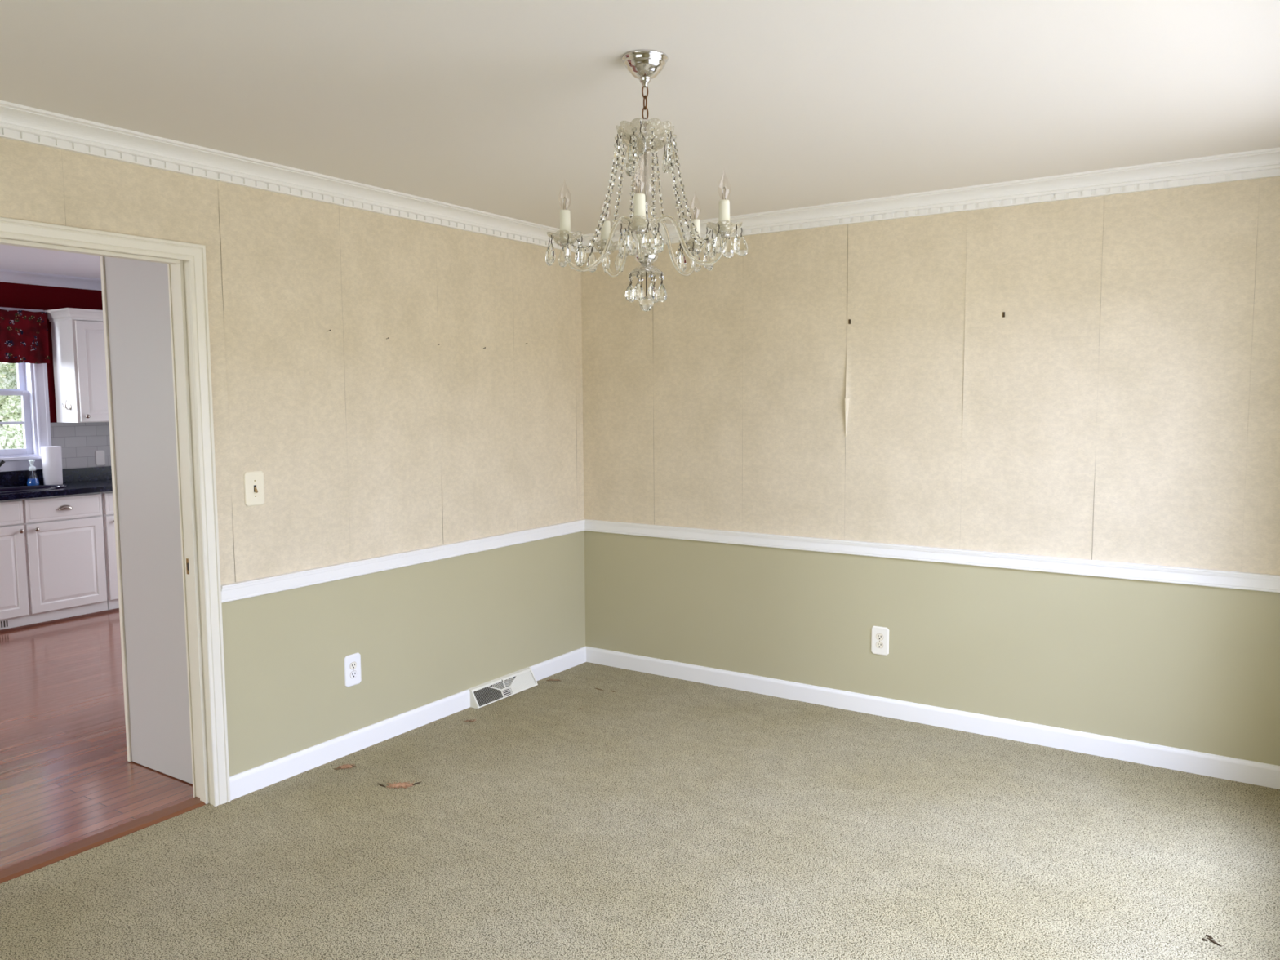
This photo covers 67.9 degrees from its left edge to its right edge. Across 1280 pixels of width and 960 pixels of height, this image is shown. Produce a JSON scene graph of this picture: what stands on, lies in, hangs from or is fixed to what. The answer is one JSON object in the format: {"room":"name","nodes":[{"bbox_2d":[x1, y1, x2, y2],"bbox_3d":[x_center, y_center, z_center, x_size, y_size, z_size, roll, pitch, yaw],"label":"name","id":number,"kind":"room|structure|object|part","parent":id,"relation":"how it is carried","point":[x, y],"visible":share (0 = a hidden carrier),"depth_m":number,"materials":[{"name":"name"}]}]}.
{"room":"dining room","nodes":[
{"label":"dining room","id":0,"kind":"room"},
{"bbox_2d":[0,244,101,279],"bbox_3d":[-3.799,-1.316,4.187,4.300,0.100,7.000,3,6,33],"label":"ceiling","id":1,"kind":"structure","parent":0,"point":[15,258],"depth_m":6.33,"materials":[{"name":"white paint"}]},
{"bbox_2d":[0,281,102,471],"bbox_3d":[-5.519,-0.188,5.437,0.150,2.650,6.700,3,6,33],"label":"wall","id":2,"kind":"structure","parent":0,"point":[19,295],"depth_m":7.01,"materials":[{"name":"red paint"}]},
{"bbox_2d":[0,306,51,471],"bbox_3d":[-4.659,-0.632,6.661,0.195,1.162,0.950,3,6,33],"label":"window","id":3,"kind":"structure","parent":2,"relation":"in","point":[32,378],"depth_m":6.94,"materials":[{"name":"white wood"}]},
{"bbox_3d":[-4.700,-0.853,6.668,0.032,0.512,0.694,3,6,33],"label":"sash","id":4,"kind":"part","parent":3,"relation":"part of","materials":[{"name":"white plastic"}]},
{"bbox_3d":[-4.660,-0.395,6.683,0.032,0.463,0.694,3,6,33],"label":"sash","id":5,"kind":"part","parent":3,"relation":"part of","materials":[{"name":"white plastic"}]},
{"bbox_3d":[-4.678,-0.639,6.673,0.150,0.975,0.730,3,6,33],"label":"frame","id":6,"kind":"part","parent":3,"relation":"part of","materials":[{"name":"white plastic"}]},
{"bbox_3d":[-4.635,-0.140,6.690,0.145,0.022,0.950,3,6,33],"label":"sill","id":7,"kind":"part","parent":3,"relation":"part of","materials":[{"name":"white wood"}]},
{"bbox_2d":[0,309,49,364],"bbox_3d":[-4.586,-0.997,6.537,0.084,0.376,0.972,3,6,33],"label":"window valance","id":8,"kind":"object","parent":3,"relation":"hanging from","point":[24,335],"visible":1,"depth_m":6.78,"materials":[{"name":"red fabric"}]},
{"bbox_2d":[0,269,102,290],"bbox_3d":[-5.433,-1.309,5.277,0.075,0.080,6.700,3,6,33],"label":"crown molding","id":9,"kind":"structure","parent":2,"relation":"attached to","point":[6,276],"depth_m":6.96,"materials":[{"name":"white wood"}]},
{"bbox_2d":[43,307,108,422],"bbox_3d":[-3.996,-0.852,7.207,0.374,0.816,0.777,3,6,33],"label":"upper cabinet","id":10,"kind":"object","parent":2,"relation":"attached to","point":[77,335],"visible":0.5,"depth_m":6.93,"materials":[{"name":"white paint"}]},
{"bbox_2d":[62,400,71,409],"bbox_3d":[-4.171,-0.544,6.920,0.059,0.075,0.045,3,6,33],"label":"towel hook","id":11,"kind":"object","parent":10,"relation":"attached to","point":[70,408],"visible":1,"depth_m":6.92,"materials":[{"name":"silver metal"}]},
{"bbox_3d":[-3.998,-1.220,7.175,0.374,0.077,0.777,3,6,33],"label":"cornice","id":12,"kind":"part","parent":10,"relation":"part of","materials":[{"name":"white paint"}]},
{"bbox_3d":[-3.960,-0.797,7.010,0.018,0.728,0.343,3,6,33],"label":"cabinet door","id":13,"kind":"part","parent":10,"relation":"part of","materials":[{"name":"white paint"}]},
{"bbox_2d":[50,422,111,469],"bbox_3d":[-4.651,-0.210,6.603,0.008,0.348,3.800,3,6,33],"label":"tile backsplash","id":14,"kind":"structure","parent":2,"relation":"attached to","point":[78,442],"depth_m":7.22,"materials":[{"name":"white tile"}]},
{"bbox_2d":[94,450,105,465],"bbox_3d":[-4.160,-0.170,7.334,0.007,0.115,0.072,3,6,33],"label":"wall outlet","id":15,"kind":"object","parent":14,"relation":"attached to","point":[100,455],"visible":1,"depth_m":7.33,"materials":[{"name":"white paint"}]},
{"bbox_2d":[0,610,193,870],"bbox_3d":[-3.721,1.204,4.365,4.145,0.057,6.700,3,6,33],"label":"floor","id":16,"kind":"structure","parent":0,"point":[67,777],"depth_m":4.23,"materials":[{"name":"brown wood"}]},
{"bbox_2d":[0,492,107,630],"bbox_3d":[-4.360,0.549,6.560,0.596,0.873,1.058,3,6,33],"label":"base cabinet","id":17,"kind":"object","parent":16,"relation":"on","point":[52,555],"visible":0.99,"depth_m":6.55,"materials":[{"name":"white paint"}]},
{"bbox_2d":[0,618,8,629],"bbox_3d":[-4.284,0.966,6.253,0.004,0.058,0.248,3,6,33],"label":"register","id":18,"kind":"object","parent":17,"relation":"attached to","point":[4,624],"visible":1,"depth_m":6.33,"materials":[{"name":"white paint"}]},
{"bbox_3d":[-4.286,0.233,6.179,0.018,0.155,0.504,3,6,33],"label":"drawer","id":19,"kind":"part","parent":17,"relation":"part of","materials":[{"name":"white paint"}]},
{"bbox_3d":[-4.283,0.626,6.213,0.018,0.612,0.504,3,6,33],"label":"cabinet door","id":20,"kind":"part","parent":17,"relation":"part of","materials":[{"name":"white paint"}]},
{"bbox_2d":[0,466,112,500],"bbox_3d":[-4.344,0.035,6.538,0.608,0.148,3.595,3,6,33],"label":"countertop","id":21,"kind":"structure","parent":17,"relation":"on","point":[91,479],"depth_m":6.87,"materials":[{"name":"black stone"}]},
{"bbox_2d":[26,459,39,485],"bbox_3d":[-4.386,-0.053,6.869,0.078,0.191,0.078,0,5,1],"label":"soap bottle","id":22,"kind":"object","parent":21,"relation":"on","point":[31,482],"visible":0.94,"depth_m":6.85,"materials":[{"name":"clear plastic"}]},
{"bbox_2d":[0,484,66,493],"bbox_3d":[-4.351,0.164,6.503,0.416,0.198,0.816,3,6,33],"label":"sink","id":23,"kind":"object","parent":21,"relation":"in","point":[38,487],"visible":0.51,"depth_m":6.71,"materials":[{"name":"metal"}]},
{"bbox_2d":[40,445,62,484],"bbox_3d":[-4.299,-0.106,6.959,0.128,0.280,0.128,3,6,33],"label":"paper towel roll","id":24,"kind":"object","parent":21,"relation":"on","point":[51,455],"visible":0.97,"depth_m":6.91,"materials":[{"name":"white paper"}]},
{"bbox_3d":[-3.998,0.194,6.610,0.018,0.155,0.499,3,6,33],"label":"drawer","id":25,"kind":"part","parent":17,"relation":"part of","materials":[{"name":"white paint"}]},
{"bbox_3d":[-3.981,0.189,6.598,0.024,0.032,0.096,3,6,33],"label":"cup pull","id":26,"kind":"part","parent":17,"relation":"part of","materials":[{"name":"silver metal"}]},
{"bbox_3d":[-3.995,0.587,6.644,0.018,0.612,0.499,3,6,33],"label":"cabinet door","id":27,"kind":"part","parent":17,"relation":"part of","materials":[{"name":"white paint"}]},
{"bbox_2d":[0,608,119,633],"bbox_3d":[-4.169,0.994,6.391,0.016,0.018,3.800,3,6,33],"label":"trim","id":28,"kind":"structure","parent":16,"relation":"on","point":[116,609],"depth_m":6.59,"materials":[{"name":"brown"}]},
{"bbox_2d":[0,796,206,884],"bbox_3d":[-1.919,1.262,3.252,0.091,0.028,0.904,3,6,33],"label":"threshold","id":29,"kind":"object","parent":16,"relation":"on","point":[40,861],"visible":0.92,"depth_m":3.29,"materials":[{"name":"brown wood"}]},
{"bbox_2d":[101,491,119,609],"bbox_3d":[-3.875,0.483,7.288,0.596,0.873,0.688,3,6,33],"label":"base cabinet","id":30,"kind":"object","parent":16,"relation":"on","point":[107,496],"visible":0.12,"depth_m":6.88,"materials":[{"name":"white paint"}]},
{"bbox_3d":[-3.669,0.149,7.104,0.018,0.155,0.637,3,6,33],"label":"drawer","id":31,"kind":"part","parent":30,"relation":"part of","materials":[{"name":"white paint"}]},
{"bbox_3d":[-3.666,0.542,7.138,0.018,0.612,0.637,3,6,33],"label":"cabinet door","id":32,"kind":"part","parent":30,"relation":"part of","materials":[{"name":"white paint"}]},
{"bbox_2d":[0,137,585,776],"bbox_3d":[-1.795,0.021,3.304,0.124,2.550,5.450,3,6,33],"label":"wall","id":33,"kind":"structure","parent":0,"point":[365,443],"depth_m":4.11,"materials":[{"name":"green paint"}]},
{"bbox_2d":[0,217,230,806],"bbox_3d":[-1.911,0.227,3.150,0.157,2.089,1.022,3,6,33],"label":"door frame","id":34,"kind":"structure","parent":33,"relation":"in","point":[202,605],"depth_m":3.49,"materials":[{"name":"beige paint"}]},
{"bbox_2d":[99,256,192,784],"bbox_3d":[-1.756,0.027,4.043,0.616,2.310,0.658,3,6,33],"label":"door","id":35,"kind":"structure","parent":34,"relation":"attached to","point":[135,293],"depth_m":3.81,"materials":[{"name":"grey paint"}]},
{"bbox_3d":[-1.988,0.016,4.197,0.022,2.310,0.658,3,6,33],"label":"frame","id":36,"kind":"part","parent":35,"relation":"part of","materials":[{"name":"beige paint"}]},
{"bbox_3d":[-1.968,0.224,3.188,0.018,2.089,1.022,3,6,33],"label":"casing","id":37,"kind":"part","parent":34,"relation":"part of","materials":[{"name":"beige paint"}]},
{"bbox_3d":[-1.685,0.323,3.554,0.030,0.060,0.003,3,6,33],"label":"strike plate","id":38,"kind":"part","parent":34,"relation":"part of","materials":[{"name":"gold metal"}]},
{"bbox_2d":[244,471,264,506],"bbox_3d":[-1.478,0.033,3.660,0.019,0.132,0.084,3,6,33],"label":"light switch","id":39,"kind":"object","parent":33,"relation":"attached to","point":[254,486],"visible":1,"depth_m":3.66,"materials":[{"name":"beige plastic"}]},
{"bbox_2d":[0,100,583,253],"bbox_3d":[-1.757,-1.102,3.086,0.095,0.085,5.300,3,6,33],"label":"crown molding","id":40,"kind":"structure","parent":33,"relation":"attached to","point":[18,122],"depth_m":3.52,"materials":[{"name":"white paint"}]},
{"bbox_2d":[229,688,470,800],"bbox_3d":[-1.205,1.138,4.165,0.012,0.109,1.305,3,6,33],"label":"baseboard","id":41,"kind":"structure","parent":33,"relation":"attached to","point":[248,781],"depth_m":4.06,"materials":[{"name":"white paint"}]},
{"bbox_2d":[343,652,361,687],"bbox_3d":[-1.236,0.818,4.098,0.008,0.137,0.086,3,6,33],"label":"wall outlet","id":42,"kind":"object","parent":33,"relation":"attached to","point":[353,677],"visible":1,"depth_m":4.09,"materials":[{"name":"white plastic"}]},
{"bbox_2d":[350,671,356,678],"bbox_3d":[-1.233,0.838,4.099,0.001,0.028,0.034,3,6,33],"label":"receptacle","id":43,"kind":"object","parent":42,"relation":"attached to","point":[353,673],"depth_m":4.10,"materials":[{"name":"white plastic"}]},
{"bbox_2d":[350,662,356,669],"bbox_3d":[-1.234,0.799,4.095,0.001,0.028,0.034,3,6,33],"label":"receptacle","id":44,"kind":"object","parent":42,"relation":"attached to","point":[353,664],"depth_m":4.09,"materials":[{"name":"white plastic"}]},
{"bbox_2d":[220,519,585,603],"bbox_3d":[-0.937,0.342,4.496,0.026,0.066,2.272,3,6,33],"label":"chair rail","id":45,"kind":"object","parent":33,"relation":"attached to","point":[291,580],"visible":1,"depth_m":4.20,"materials":[{"name":"white paint"}]},
{"bbox_2d":[528,646,586,680],"bbox_3d":[-0.451,1.035,5.296,0.012,0.109,0.512,3,6,33],"label":"baseboard","id":46,"kind":"structure","parent":33,"relation":"attached to","point":[544,669],"depth_m":5.29,"materials":[{"name":"white paint"}]},
{"bbox_2d":[0,662,1279,959],"bbox_3d":[-0.312,1.348,2.346,3.595,0.050,5.300,3,6,33],"label":"floor","id":47,"kind":"structure","parent":0,"point":[659,817],"depth_m":3.17,"materials":[{"name":"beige carpet"}]},
{"bbox_2d":[333,764,356,769],"bbox_3d":[-1.222,1.188,3.942,0.092,0.011,0.044,-1,5,-12],"label":"debris","id":48,"kind":"object","parent":47,"relation":"on","point":[347,766],"visible":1,"depth_m":3.94,"materials":[{"name":"brown paper"}]},
{"bbox_2d":[377,781,422,788],"bbox_3d":[-0.952,1.202,3.749,0.174,0.012,0.066,-1,5,-5],"label":"debris","id":49,"kind":"object","parent":47,"relation":"on","point":[399,784],"visible":1,"depth_m":3.75,"materials":[{"name":"brown carpet"}]},
{"bbox_2d":[464,719,475,722],"bbox_3d":[-0.800,1.137,4.490,0.055,0.012,0.031,0,5,5],"label":"debris","id":50,"kind":"object","parent":47,"relation":"on","point":[470,720],"visible":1,"depth_m":4.49,"materials":[{"name":"brown paper"}]},
{"bbox_2d":[468,666,537,708],"bbox_3d":[-0.696,1.062,4.878,0.067,0.090,0.455,3,6,33],"label":"floor vent","id":51,"kind":"object","parent":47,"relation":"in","point":[489,692],"visible":1,"depth_m":4.86,"materials":[{"name":"white metal"}]},
{"bbox_2d":[1202,934,1222,946],"bbox_3d":[1.597,1.282,2.651,0.050,0.006,0.036,4,7,43],"label":"debris","id":52,"kind":"object","parent":47,"relation":"on","point":[1210,938],"visible":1,"depth_m":2.65,"materials":[{"name":"brown carpet"}]},
{"bbox_2d":[0,0,1279,234],"bbox_3d":[-0.252,-1.118,2.081,3.710,0.100,5.600,3,6,33],"label":"ceiling","id":53,"kind":"structure","parent":0,"point":[512,108],"depth_m":2.72,"materials":[{"name":"white paint"}]},
{"bbox_2d":[545,48,747,311],"bbox_3d":[0.026,-0.779,2.523,0.524,0.657,0.512,3,6,33],"label":"chandelier","id":54,"kind":"object","parent":53,"relation":"hanging from","point":[645,64],"visible":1,"depth_m":2.48,"materials":[{"name":"clear glass"}]},
{"bbox_3d":[-0.095,-0.622,2.506,0.216,0.147,0.011,-2,5,-13],"label":"arm","id":55,"kind":"part","parent":54,"relation":"part of","materials":[{"name":"clear glass"}]},
{"bbox_3d":[-0.044,-0.638,2.629,0.011,0.139,0.216,-3,6,-31],"label":"arm","id":56,"kind":"part","parent":54,"relation":"part of","materials":[{"name":"clear glass"}]},
{"bbox_3d":[0.007,-0.617,2.418,0.011,0.144,0.216,0,5,4],"label":"arm","id":57,"kind":"part","parent":54,"relation":"part of","materials":[{"name":"clear glass"}]},
{"bbox_3d":[0.014,-0.902,2.508,0.154,0.061,0.149,3,6,33],"label":"dish","id":58,"kind":"part","parent":54,"relation":"part of","materials":[{"name":"clear glass"}]},
{"bbox_3d":[0.015,-0.755,2.521,0.008,0.386,0.008,3,6,33],"label":"rod","id":59,"kind":"part","parent":54,"relation":"part of","materials":[{"name":"silver metal"}]},
{"bbox_3d":[0.017,-0.560,2.538,0.097,0.026,0.094,3,6,33],"label":"dish","id":60,"kind":"part","parent":54,"relation":"part of","materials":[{"name":"clear glass"}]},
{"bbox_3d":[0.090,-0.637,2.619,0.011,0.140,0.216,4,6,40],"label":"arm","id":61,"kind":"part","parent":54,"relation":"part of","materials":[{"name":"clear glass"}]},
{"bbox_3d":[0.122,-0.627,2.488,0.216,0.138,0.011,2,5,22],"label":"arm","id":62,"kind":"part","parent":54,"relation":"part of","materials":[{"name":"clear glass"}]},
{"bbox_2d":[581,176,1279,765],"bbox_3d":[1.257,-0.098,4.438,3.710,2.550,0.174,3,6,33],"label":"wall","id":63,"kind":"structure","parent":0,"point":[1123,404],"depth_m":4.22,"materials":[{"name":"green paint"}]},
{"bbox_2d":[871,626,888,655],"bbox_3d":[1.138,0.763,4.516,0.086,0.135,0.008,3,6,33],"label":"wall outlet","id":64,"kind":"object","parent":63,"relation":"attached to","point":[879,635],"visible":1,"depth_m":4.51,"materials":[{"name":"beige plastic"}]},
{"bbox_2d":[875,641,883,648],"bbox_3d":[1.137,0.783,4.515,0.034,0.028,0.002,3,6,33],"label":"receptacle","id":65,"kind":"object","parent":64,"relation":"attached to","point":[878,644],"depth_m":4.51,"materials":[{"name":"white plastic"}]},
{"bbox_2d":[875,634,883,639],"bbox_3d":[1.136,0.744,4.512,0.034,0.028,0.001,3,6,33],"label":"receptacle","id":66,"kind":"object","parent":64,"relation":"attached to","point":[878,637],"depth_m":4.51,"materials":[{"name":"white plastic"}]},
{"bbox_2d":[582,146,1279,253],"bbox_3d":[1.126,-1.226,4.290,3.560,0.085,0.095,3,6,33],"label":"crown molding","id":67,"kind":"structure","parent":63,"relation":"attached to","point":[1262,163],"depth_m":4.01,"materials":[{"name":"white paint"}]},
{"bbox_2d":[584,519,1279,592],"bbox_3d":[1.156,0.331,4.453,3.560,0.066,0.026,3,6,33],"label":"chair rail","id":68,"kind":"object","parent":63,"relation":"attached to","point":[1147,572],"visible":1,"depth_m":4.25,"materials":[{"name":"white paint"}]},
{"bbox_2d":[585,645,1279,789],"bbox_3d":[1.165,1.090,4.525,3.560,0.109,0.012,3,6,33],"label":"baseboard","id":69,"kind":"structure","parent":63,"relation":"attached to","point":[1247,771],"depth_m":4.31,"materials":[{"name":"white paint"}]},
{"label":"outside","id":70,"kind":"structure","parent":0,"visible":0},
{"bbox_3d":[-8.819,1.100,9.381,9.570,0.050,15.000,3,6,33],"label":"ground","id":71,"kind":"structure","parent":70,"visible":0},
{"bbox_2d":[0,362,24,448],"bbox_3d":[-6.114,-0.838,9.540,1.141,4.489,6.017,3,6,34],"label":"hedge","id":72,"kind":"object","parent":71,"relation":"on","point":[11,436],"visible":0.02,"depth_m":9.10,"materials":[{"name":"green plant"}]}
]}

